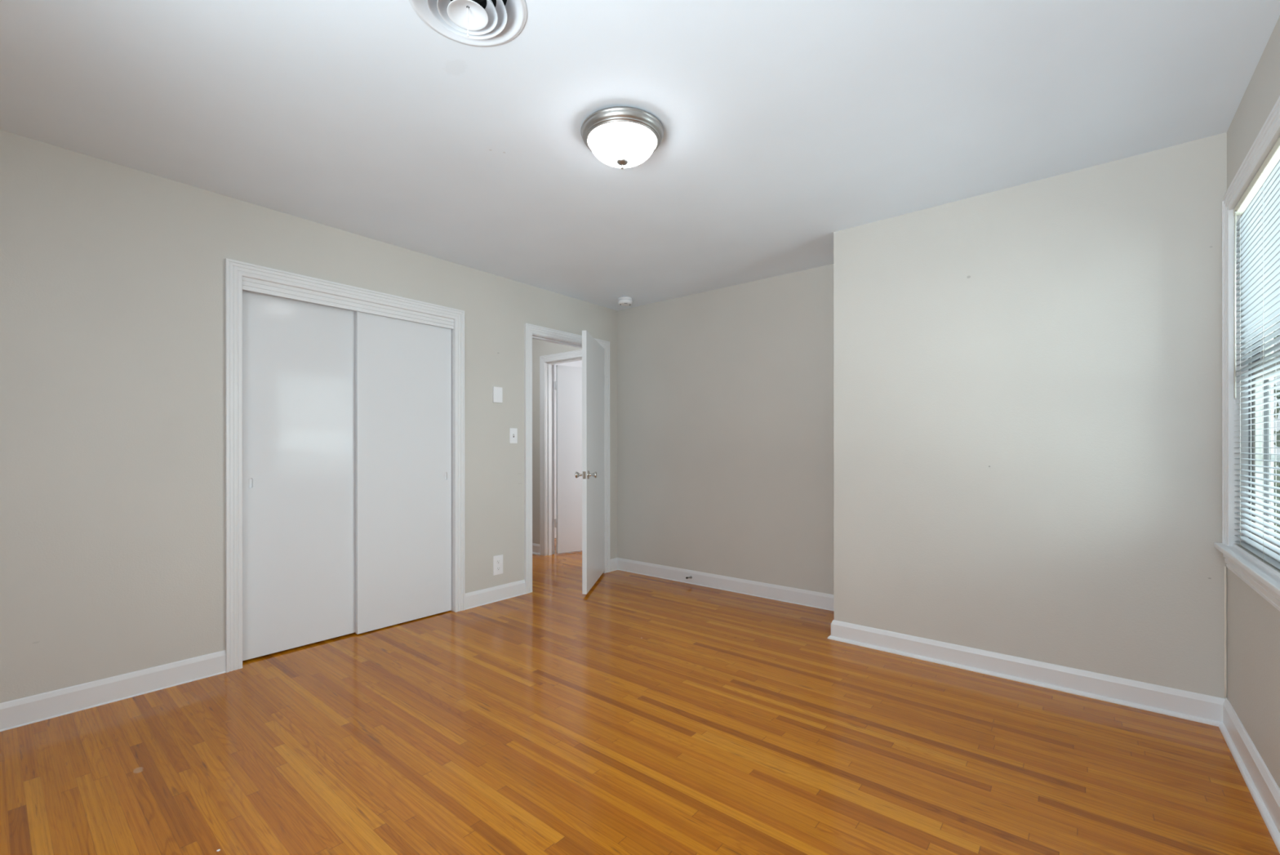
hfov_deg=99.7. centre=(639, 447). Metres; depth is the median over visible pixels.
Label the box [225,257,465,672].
trim
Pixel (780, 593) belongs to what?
baseboard
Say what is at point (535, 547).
baseboard
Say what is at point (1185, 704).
baseboard
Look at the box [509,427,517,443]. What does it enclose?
light switch
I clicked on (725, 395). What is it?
wall
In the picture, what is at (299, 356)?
door
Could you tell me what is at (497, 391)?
wall plate
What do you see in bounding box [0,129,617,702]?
wall
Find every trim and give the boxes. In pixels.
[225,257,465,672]
[524,323,610,593]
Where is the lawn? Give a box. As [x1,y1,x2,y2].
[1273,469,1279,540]
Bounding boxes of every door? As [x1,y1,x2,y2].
[242,289,355,660]
[355,311,451,634]
[553,364,582,553]
[574,330,605,594]
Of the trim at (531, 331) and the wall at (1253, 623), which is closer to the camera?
the wall at (1253, 623)
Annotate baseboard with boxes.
[0,649,226,731]
[465,579,525,609]
[532,542,539,555]
[609,557,617,571]
[617,557,834,611]
[827,619,1225,726]
[1218,697,1279,853]
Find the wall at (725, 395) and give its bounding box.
[617,263,834,594]
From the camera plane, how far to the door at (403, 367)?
3.51 m
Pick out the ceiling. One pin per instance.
(788, 125)
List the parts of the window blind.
ladder cord, rail, ladder cord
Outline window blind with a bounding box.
[1233,136,1279,572]
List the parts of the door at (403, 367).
finger pull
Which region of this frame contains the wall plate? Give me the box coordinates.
[493,386,502,402]
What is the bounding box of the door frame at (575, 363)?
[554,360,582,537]
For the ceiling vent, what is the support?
in the ceiling
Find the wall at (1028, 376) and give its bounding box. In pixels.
[833,132,1226,698]
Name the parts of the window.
frame, sash, sash, storm frame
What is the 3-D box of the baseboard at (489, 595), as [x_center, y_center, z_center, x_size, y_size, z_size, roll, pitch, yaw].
[-1.075,1.090,4.034,0.015,0.111,0.540,0,0,39]
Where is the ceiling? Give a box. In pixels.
[0,0,1279,310]
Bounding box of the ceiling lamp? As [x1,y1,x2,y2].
[580,106,663,168]
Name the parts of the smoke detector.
plate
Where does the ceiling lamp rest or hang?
attached to the ceiling
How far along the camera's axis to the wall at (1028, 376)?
2.59 m
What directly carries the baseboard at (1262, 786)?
attached to the wall at (1253, 623)
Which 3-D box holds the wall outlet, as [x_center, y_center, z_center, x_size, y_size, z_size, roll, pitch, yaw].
[-1.064,0.878,4.052,0.009,0.144,0.087,0,0,39]
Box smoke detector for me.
[617,296,631,305]
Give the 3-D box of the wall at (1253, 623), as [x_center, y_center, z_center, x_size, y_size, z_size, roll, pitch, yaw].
[1.148,-0.076,0.594,0.110,2.440,4.115,0,0,39]
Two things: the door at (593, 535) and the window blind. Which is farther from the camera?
the door at (593, 535)
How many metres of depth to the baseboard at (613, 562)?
5.04 m
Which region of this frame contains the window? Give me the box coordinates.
[1213,95,1279,611]
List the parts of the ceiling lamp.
lamp shade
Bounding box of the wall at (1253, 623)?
[1226,15,1279,788]
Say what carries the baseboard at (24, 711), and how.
attached to the wall at (113, 275)
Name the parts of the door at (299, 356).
finger pull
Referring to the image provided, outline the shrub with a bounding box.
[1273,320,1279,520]
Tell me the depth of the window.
2.11 m
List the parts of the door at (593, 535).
knob, latch plate, knob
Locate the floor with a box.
[0,537,1279,854]
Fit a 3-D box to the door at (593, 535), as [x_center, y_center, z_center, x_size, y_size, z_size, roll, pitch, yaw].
[-0.385,0.110,4.543,0.167,2.027,0.814,0,0,6]
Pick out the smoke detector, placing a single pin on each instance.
(624, 300)
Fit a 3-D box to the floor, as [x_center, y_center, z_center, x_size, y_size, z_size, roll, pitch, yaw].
[-0.043,1.185,3.745,5.975,0.080,7.470,0,0,39]
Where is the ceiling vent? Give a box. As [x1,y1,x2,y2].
[408,0,527,46]
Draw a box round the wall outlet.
[493,554,502,575]

